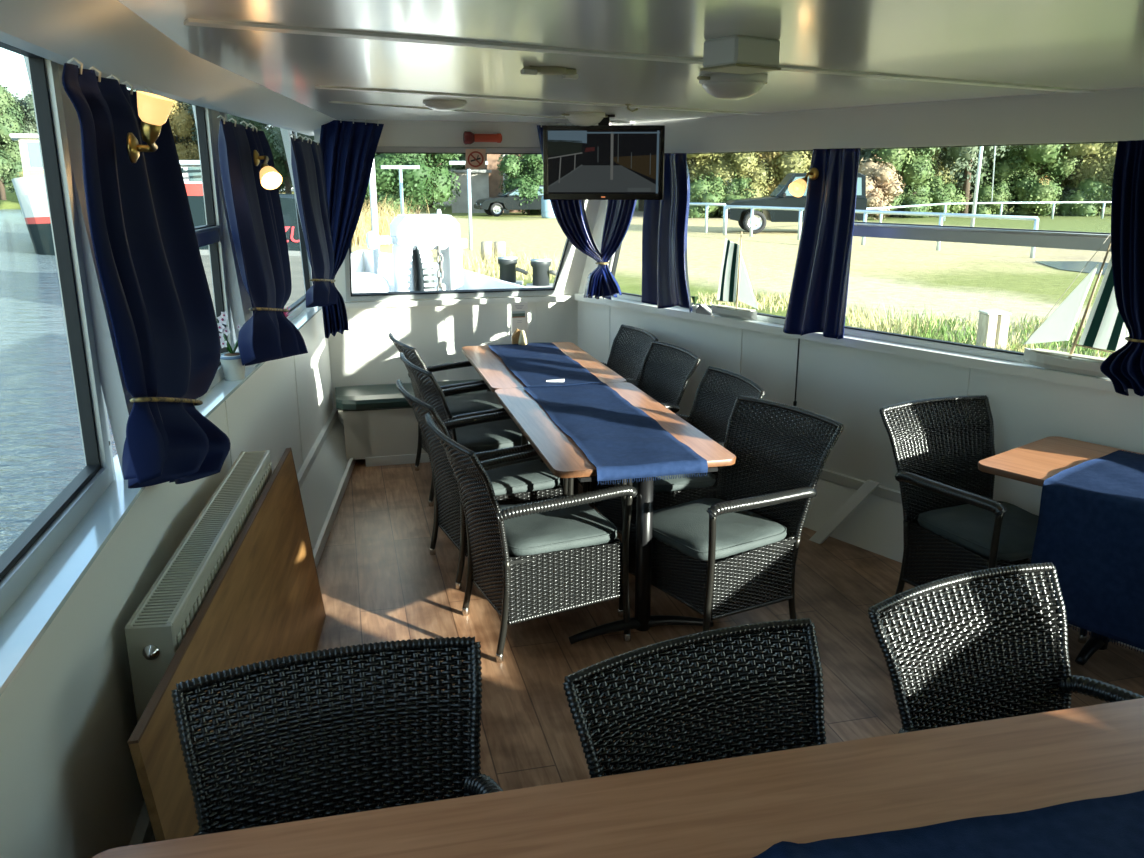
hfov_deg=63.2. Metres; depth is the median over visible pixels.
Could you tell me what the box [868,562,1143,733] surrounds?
wicker armchair
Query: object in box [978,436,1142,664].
dining table
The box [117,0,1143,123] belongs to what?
ceiling
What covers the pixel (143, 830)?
trim
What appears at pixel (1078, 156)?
tree
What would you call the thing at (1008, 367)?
trim
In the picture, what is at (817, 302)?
curtain
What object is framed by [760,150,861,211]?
tree
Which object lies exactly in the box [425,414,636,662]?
wicker armchair
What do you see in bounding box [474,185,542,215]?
parked car
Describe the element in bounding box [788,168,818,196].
wall lamp
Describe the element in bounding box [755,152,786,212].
tree
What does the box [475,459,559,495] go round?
seat cushion
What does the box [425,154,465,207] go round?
tree
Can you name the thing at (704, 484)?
seat cushion
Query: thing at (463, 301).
trim
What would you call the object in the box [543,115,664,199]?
television
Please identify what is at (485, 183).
shed
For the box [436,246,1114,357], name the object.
grass
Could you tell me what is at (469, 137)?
torch
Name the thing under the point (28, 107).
tree
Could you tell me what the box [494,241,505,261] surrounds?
timber post
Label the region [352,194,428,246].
reeds
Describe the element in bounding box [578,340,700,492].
wicker armchair
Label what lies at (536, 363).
table runner
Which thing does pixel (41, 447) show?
water
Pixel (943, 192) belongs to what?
bush
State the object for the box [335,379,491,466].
bench
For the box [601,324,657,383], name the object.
wicker armchair
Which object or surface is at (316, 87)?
trim
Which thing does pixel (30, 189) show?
barge
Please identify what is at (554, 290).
window
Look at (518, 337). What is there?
holder
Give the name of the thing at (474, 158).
no smoking sign
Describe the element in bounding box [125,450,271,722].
radiator
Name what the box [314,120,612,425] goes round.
wall
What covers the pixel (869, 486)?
brace
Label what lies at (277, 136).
tree
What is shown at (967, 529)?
seat cushion
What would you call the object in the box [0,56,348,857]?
wall
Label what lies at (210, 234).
window
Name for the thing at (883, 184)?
bush
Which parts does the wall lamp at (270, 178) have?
wall plate, arm, bulb, lamp shade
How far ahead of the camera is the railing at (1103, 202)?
39.79 m
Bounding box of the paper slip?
[546,379,564,381]
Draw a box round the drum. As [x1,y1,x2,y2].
[351,272,390,292]
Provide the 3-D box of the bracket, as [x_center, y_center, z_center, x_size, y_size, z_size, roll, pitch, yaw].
[-0.067,-1.093,2.850,0.220,0.025,0.100,-9,18,-30]
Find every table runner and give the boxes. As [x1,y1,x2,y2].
[488,342,603,387]
[524,383,707,484]
[752,790,1143,857]
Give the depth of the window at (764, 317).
5.18 m
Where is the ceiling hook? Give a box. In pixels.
[625,104,637,111]
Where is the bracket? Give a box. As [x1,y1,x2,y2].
[520,66,577,78]
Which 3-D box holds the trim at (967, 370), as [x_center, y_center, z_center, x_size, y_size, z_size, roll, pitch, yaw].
[-0.069,-0.085,5.253,3.204,0.970,2.727,-4,16,-13]
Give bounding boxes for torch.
[463,131,501,143]
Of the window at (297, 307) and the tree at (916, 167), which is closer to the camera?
the window at (297, 307)
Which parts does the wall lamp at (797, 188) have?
lamp shade, bulb, arm, wall plate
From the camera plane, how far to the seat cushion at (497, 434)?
4.93 m
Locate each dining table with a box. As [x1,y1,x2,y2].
[92,698,1143,857]
[462,342,626,502]
[494,382,735,643]
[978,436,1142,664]
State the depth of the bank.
76.97 m
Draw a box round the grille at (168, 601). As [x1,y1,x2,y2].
[125,450,269,627]
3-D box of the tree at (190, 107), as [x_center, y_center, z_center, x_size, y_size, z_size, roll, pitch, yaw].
[-24.642,-20.703,66.927,4.821,8.122,5.462,5,16,17]
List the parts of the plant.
pot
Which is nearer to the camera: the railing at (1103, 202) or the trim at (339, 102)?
the trim at (339, 102)
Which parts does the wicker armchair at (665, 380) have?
leg, backrest, armrest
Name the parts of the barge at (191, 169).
handrail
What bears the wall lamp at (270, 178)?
attached to the wall at (70, 787)
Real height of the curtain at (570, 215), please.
1.098 m
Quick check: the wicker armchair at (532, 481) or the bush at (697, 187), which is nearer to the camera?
the wicker armchair at (532, 481)
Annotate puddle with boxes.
[1035,261,1108,274]
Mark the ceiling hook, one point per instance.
(627, 105)
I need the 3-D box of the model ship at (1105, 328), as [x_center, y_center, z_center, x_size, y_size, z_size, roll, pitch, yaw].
[2.069,-0.520,3.767,0.101,0.601,0.443,-11,19,-35]
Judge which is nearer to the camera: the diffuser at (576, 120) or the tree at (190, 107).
the diffuser at (576, 120)
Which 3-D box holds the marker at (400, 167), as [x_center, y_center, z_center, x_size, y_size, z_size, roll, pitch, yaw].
[-4.497,-5.900,24.625,1.000,2.075,0.090,-2,15,-6]
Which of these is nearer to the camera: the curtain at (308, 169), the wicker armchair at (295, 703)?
the wicker armchair at (295, 703)
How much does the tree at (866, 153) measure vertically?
6.813 m
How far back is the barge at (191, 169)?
17.62 m
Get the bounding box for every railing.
[690,203,725,233]
[723,205,1038,257]
[866,201,1110,222]
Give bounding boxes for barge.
[9,134,54,254]
[179,160,351,309]
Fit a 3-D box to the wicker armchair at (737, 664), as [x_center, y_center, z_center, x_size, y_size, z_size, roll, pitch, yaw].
[0.381,0.934,1.744,0.634,0.882,0.704,-7,17,-24]
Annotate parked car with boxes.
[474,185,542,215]
[722,173,867,233]
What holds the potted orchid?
on the windowsill at (26, 621)
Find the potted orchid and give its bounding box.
[217,311,244,380]
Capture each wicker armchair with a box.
[171,636,502,835]
[388,333,503,470]
[396,379,567,589]
[399,352,545,506]
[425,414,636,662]
[562,618,826,777]
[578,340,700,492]
[589,366,764,550]
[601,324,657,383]
[618,395,843,631]
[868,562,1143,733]
[879,395,1086,664]
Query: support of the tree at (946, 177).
on the ground at (965, 279)
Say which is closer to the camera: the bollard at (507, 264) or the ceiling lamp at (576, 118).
the ceiling lamp at (576, 118)
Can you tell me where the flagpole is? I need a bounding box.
[970,146,995,226]
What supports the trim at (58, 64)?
attached to the wall at (70, 787)
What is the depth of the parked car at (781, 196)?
29.84 m
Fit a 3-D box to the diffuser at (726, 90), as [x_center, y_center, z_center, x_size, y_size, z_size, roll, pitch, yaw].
[0.531,-1.115,3.073,0.206,0.053,0.206,-10,18,-33]
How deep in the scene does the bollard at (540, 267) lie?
15.35 m
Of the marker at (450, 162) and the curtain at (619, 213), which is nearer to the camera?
the curtain at (619, 213)
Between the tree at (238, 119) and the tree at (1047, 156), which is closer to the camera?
the tree at (1047, 156)
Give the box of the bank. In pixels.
[0,185,292,208]
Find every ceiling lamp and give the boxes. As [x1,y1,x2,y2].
[423,99,466,110]
[561,112,607,125]
[697,72,767,99]
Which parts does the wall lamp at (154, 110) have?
wall plate, arm, lamp shade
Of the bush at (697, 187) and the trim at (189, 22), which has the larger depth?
the bush at (697, 187)
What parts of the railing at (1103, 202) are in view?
post, rail, post, post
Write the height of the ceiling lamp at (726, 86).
0.076 m
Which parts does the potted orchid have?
flower, flower, flower, flower, pot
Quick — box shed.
[448,154,524,212]
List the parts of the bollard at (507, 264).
arm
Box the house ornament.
[696,304,713,314]
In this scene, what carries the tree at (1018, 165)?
on the ground at (965, 279)
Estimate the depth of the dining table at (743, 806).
1.63 m
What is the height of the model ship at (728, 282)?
0.490 m
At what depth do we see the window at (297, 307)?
5.84 m
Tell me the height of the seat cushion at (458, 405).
0.072 m
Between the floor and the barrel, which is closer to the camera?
the floor
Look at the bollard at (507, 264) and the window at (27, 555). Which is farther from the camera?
the bollard at (507, 264)
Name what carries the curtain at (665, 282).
hanging from the wall at (848, 386)
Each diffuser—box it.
[425,103,464,110]
[567,116,602,125]
[702,81,763,99]
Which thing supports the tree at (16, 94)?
on the bank
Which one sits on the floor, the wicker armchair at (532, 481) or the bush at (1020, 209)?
the wicker armchair at (532, 481)
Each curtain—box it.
[62,57,230,488]
[217,115,307,365]
[289,134,337,307]
[320,119,383,337]
[537,122,607,298]
[595,200,636,299]
[642,153,691,312]
[783,148,860,339]
[1100,140,1143,395]
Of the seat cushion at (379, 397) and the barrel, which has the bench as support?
the seat cushion at (379, 397)
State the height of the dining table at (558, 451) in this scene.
0.733 m
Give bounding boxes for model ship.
[711,231,757,320]
[1023,234,1128,378]
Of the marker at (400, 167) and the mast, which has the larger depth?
the marker at (400, 167)
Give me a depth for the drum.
7.97 m
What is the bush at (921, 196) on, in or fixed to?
on the ground at (965, 279)
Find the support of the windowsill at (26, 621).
attached to the wall at (70, 787)
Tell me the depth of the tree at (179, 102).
68.13 m
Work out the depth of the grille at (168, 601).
2.58 m
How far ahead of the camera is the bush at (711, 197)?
41.12 m
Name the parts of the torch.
handle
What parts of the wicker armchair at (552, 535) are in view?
leg, backrest, armrest, leg, armrest, leg, leg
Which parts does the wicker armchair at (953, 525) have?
leg, backrest, armrest, leg, leg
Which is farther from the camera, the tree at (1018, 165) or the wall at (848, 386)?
the tree at (1018, 165)
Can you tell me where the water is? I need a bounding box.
[0,189,293,555]
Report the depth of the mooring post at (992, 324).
9.66 m
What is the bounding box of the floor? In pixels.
[283,459,1143,814]
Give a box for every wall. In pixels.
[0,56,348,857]
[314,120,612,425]
[578,200,1143,651]
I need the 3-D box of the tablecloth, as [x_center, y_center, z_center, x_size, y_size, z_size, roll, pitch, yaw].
[2.112,0.438,3.344,0.640,0.521,0.608,-12,19,-37]
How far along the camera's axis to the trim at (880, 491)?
4.82 m
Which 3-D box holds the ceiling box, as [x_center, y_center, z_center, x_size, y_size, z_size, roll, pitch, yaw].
[0.413,-0.913,2.271,0.155,0.070,0.125,-10,18,-33]
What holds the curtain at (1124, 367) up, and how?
hanging from the wall at (848, 386)
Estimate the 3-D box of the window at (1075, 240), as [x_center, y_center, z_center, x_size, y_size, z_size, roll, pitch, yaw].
[1.955,-0.759,3.976,0.056,0.950,2.040,-11,19,-35]
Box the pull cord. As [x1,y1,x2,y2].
[793,339,799,405]
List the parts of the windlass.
frame, chain, frame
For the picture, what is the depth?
6.05 m
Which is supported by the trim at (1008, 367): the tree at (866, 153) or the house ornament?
the house ornament
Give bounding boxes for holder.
[512,328,526,344]
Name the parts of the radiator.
panel, panel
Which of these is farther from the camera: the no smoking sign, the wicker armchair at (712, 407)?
the no smoking sign
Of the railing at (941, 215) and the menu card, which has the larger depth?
the railing at (941, 215)
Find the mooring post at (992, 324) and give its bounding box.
[976,310,1011,349]
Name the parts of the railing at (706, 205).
post, rail, post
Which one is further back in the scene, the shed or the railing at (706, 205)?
the shed
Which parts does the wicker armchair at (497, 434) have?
backrest, leg, armrest, armrest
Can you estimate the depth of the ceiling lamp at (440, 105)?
4.05 m
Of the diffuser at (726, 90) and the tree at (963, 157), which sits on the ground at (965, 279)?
the tree at (963, 157)
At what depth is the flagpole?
28.69 m
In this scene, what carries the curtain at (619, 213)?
hanging from the window at (614, 259)
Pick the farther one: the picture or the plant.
the picture
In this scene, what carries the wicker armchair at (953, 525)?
on the floor
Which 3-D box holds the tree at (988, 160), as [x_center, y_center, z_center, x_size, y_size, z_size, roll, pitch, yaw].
[18.179,-14.278,44.618,4.597,7.988,5.802,-2,15,-6]
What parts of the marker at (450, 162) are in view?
post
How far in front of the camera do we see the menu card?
6.06 m
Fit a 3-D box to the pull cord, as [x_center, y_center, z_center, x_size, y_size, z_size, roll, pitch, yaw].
[1.207,-0.313,4.986,0.018,0.395,0.018,6,16,22]
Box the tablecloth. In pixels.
[1031,450,1143,652]
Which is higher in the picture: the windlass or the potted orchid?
the windlass
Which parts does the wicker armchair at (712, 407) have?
leg, leg, armrest, backrest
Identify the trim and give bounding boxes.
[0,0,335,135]
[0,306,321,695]
[57,63,234,473]
[129,409,337,845]
[184,18,1094,92]
[225,302,970,465]
[315,86,763,114]
[329,101,632,123]
[344,295,572,307]
[575,293,1143,397]
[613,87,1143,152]
[819,468,901,503]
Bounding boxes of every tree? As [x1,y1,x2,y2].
[0,80,29,199]
[9,91,25,106]
[18,90,37,142]
[168,99,199,159]
[175,101,197,144]
[186,104,197,144]
[227,114,271,130]
[246,119,293,193]
[268,125,313,159]
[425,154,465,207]
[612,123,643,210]
[657,118,731,181]
[700,152,774,210]
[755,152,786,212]
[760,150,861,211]
[859,149,877,164]
[870,148,940,216]
[901,147,964,189]
[937,146,1010,213]
[959,155,995,192]
[970,148,1039,211]
[986,144,1085,213]
[1037,143,1116,207]
[1038,156,1078,213]
[1082,143,1117,185]
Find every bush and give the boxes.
[362,153,381,210]
[367,153,461,216]
[497,154,542,214]
[688,171,726,217]
[698,173,751,217]
[715,176,765,216]
[858,155,905,219]
[886,181,933,217]
[926,174,968,216]
[968,179,1012,214]
[1011,179,1062,215]
[1054,175,1112,216]
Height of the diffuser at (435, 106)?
0.028 m
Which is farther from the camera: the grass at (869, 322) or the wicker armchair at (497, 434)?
the grass at (869, 322)
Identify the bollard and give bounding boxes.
[497,256,527,284]
[526,259,556,287]
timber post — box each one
[481,241,492,262]
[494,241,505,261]
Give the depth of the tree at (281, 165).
60.46 m
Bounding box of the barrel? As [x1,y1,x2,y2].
[541,196,555,217]
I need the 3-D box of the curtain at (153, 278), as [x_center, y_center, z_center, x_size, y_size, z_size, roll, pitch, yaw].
[-1.050,-0.330,2.422,0.165,1.076,1.244,-3,16,-13]
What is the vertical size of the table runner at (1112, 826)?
0.032 m
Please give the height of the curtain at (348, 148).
1.300 m
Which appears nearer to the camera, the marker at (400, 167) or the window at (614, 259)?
the window at (614, 259)
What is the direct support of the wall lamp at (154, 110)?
attached to the wall at (70, 787)
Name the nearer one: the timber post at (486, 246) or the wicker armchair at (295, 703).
the wicker armchair at (295, 703)
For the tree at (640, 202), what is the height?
8.783 m
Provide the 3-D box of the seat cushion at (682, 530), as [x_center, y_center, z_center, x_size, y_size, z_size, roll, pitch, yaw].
[0.555,0.388,3.736,0.476,0.072,0.476,-10,18,-31]
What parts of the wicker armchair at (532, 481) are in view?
backrest, leg, leg, armrest, armrest, leg, leg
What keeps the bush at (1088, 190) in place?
on the ground at (965, 279)
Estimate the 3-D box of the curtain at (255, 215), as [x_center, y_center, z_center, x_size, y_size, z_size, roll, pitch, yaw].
[-1.274,-0.724,3.885,0.146,1.039,1.168,-1,15,-4]
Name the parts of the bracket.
plate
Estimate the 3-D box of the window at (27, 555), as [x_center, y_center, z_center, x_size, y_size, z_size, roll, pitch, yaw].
[-0.978,-0.068,1.124,0.050,1.118,2.600,-3,16,-12]
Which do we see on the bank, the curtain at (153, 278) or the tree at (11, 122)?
the tree at (11, 122)
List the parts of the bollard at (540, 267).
plate, arm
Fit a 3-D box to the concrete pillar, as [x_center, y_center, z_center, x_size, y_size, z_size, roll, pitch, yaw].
[-3.291,-13.363,46.133,0.280,5.200,0.280,0,15,0]
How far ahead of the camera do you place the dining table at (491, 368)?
5.32 m
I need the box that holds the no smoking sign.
[465,149,485,168]
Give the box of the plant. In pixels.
[691,296,699,311]
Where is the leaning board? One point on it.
(265, 601)
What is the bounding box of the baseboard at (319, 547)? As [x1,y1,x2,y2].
[313,458,355,568]
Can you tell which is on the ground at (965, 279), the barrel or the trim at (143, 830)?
the barrel
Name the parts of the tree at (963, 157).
crown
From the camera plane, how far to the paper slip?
4.85 m
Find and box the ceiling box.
[700,35,780,73]
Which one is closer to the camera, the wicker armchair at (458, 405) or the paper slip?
the paper slip
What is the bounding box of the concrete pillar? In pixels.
[503,154,509,212]
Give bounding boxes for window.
[0,42,113,618]
[127,87,233,399]
[220,112,312,351]
[345,146,585,300]
[609,243,641,301]
[674,150,812,324]
[844,141,1117,362]
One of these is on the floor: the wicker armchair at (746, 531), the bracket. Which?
the wicker armchair at (746, 531)
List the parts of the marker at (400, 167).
post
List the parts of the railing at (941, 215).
post, post, post, post, rail, post, post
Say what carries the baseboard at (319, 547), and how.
attached to the wall at (70, 787)
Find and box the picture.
[512,311,524,317]
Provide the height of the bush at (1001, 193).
2.076 m
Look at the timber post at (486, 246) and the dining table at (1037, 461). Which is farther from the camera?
the timber post at (486, 246)
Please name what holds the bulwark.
on the water
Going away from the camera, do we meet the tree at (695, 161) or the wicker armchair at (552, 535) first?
the wicker armchair at (552, 535)
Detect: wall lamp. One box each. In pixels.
[126,91,173,162]
[253,150,281,189]
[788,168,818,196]
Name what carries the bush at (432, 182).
on the ground at (965, 279)
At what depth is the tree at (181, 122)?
65.68 m
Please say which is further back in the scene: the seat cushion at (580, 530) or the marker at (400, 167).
the marker at (400, 167)
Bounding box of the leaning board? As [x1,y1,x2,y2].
[127,448,325,841]
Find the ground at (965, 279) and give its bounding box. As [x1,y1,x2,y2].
[280,191,1128,357]
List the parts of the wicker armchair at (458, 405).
backrest, leg, armrest, armrest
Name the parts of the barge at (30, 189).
panel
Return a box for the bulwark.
[351,250,530,290]
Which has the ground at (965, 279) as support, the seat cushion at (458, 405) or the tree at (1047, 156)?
the tree at (1047, 156)
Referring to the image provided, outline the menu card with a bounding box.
[510,302,527,340]
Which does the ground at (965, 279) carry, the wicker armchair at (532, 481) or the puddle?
the puddle
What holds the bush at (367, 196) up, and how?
on the ground at (965, 279)
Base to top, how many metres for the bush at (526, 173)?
3.941 m
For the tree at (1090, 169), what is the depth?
42.66 m
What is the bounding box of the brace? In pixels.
[809,480,880,543]
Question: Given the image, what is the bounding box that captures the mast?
[369,161,380,274]
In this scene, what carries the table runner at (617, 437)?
on the dining table at (558, 451)
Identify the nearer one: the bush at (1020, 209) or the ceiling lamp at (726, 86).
the ceiling lamp at (726, 86)
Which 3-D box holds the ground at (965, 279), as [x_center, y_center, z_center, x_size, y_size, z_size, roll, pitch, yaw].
[59.667,-11.577,51.764,200.666,1.200,134.023,0,15,0]
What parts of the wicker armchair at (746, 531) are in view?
leg, leg, armrest, backrest, leg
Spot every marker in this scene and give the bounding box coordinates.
[381,165,419,213]
[449,161,487,249]
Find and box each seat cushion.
[335,379,491,410]
[444,391,503,416]
[455,419,529,451]
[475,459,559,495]
[487,496,616,555]
[609,472,715,492]
[652,498,786,560]
[918,501,1038,561]
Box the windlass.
[366,209,466,291]
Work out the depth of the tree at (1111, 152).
42.36 m
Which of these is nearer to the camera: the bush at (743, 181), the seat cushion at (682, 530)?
the seat cushion at (682, 530)

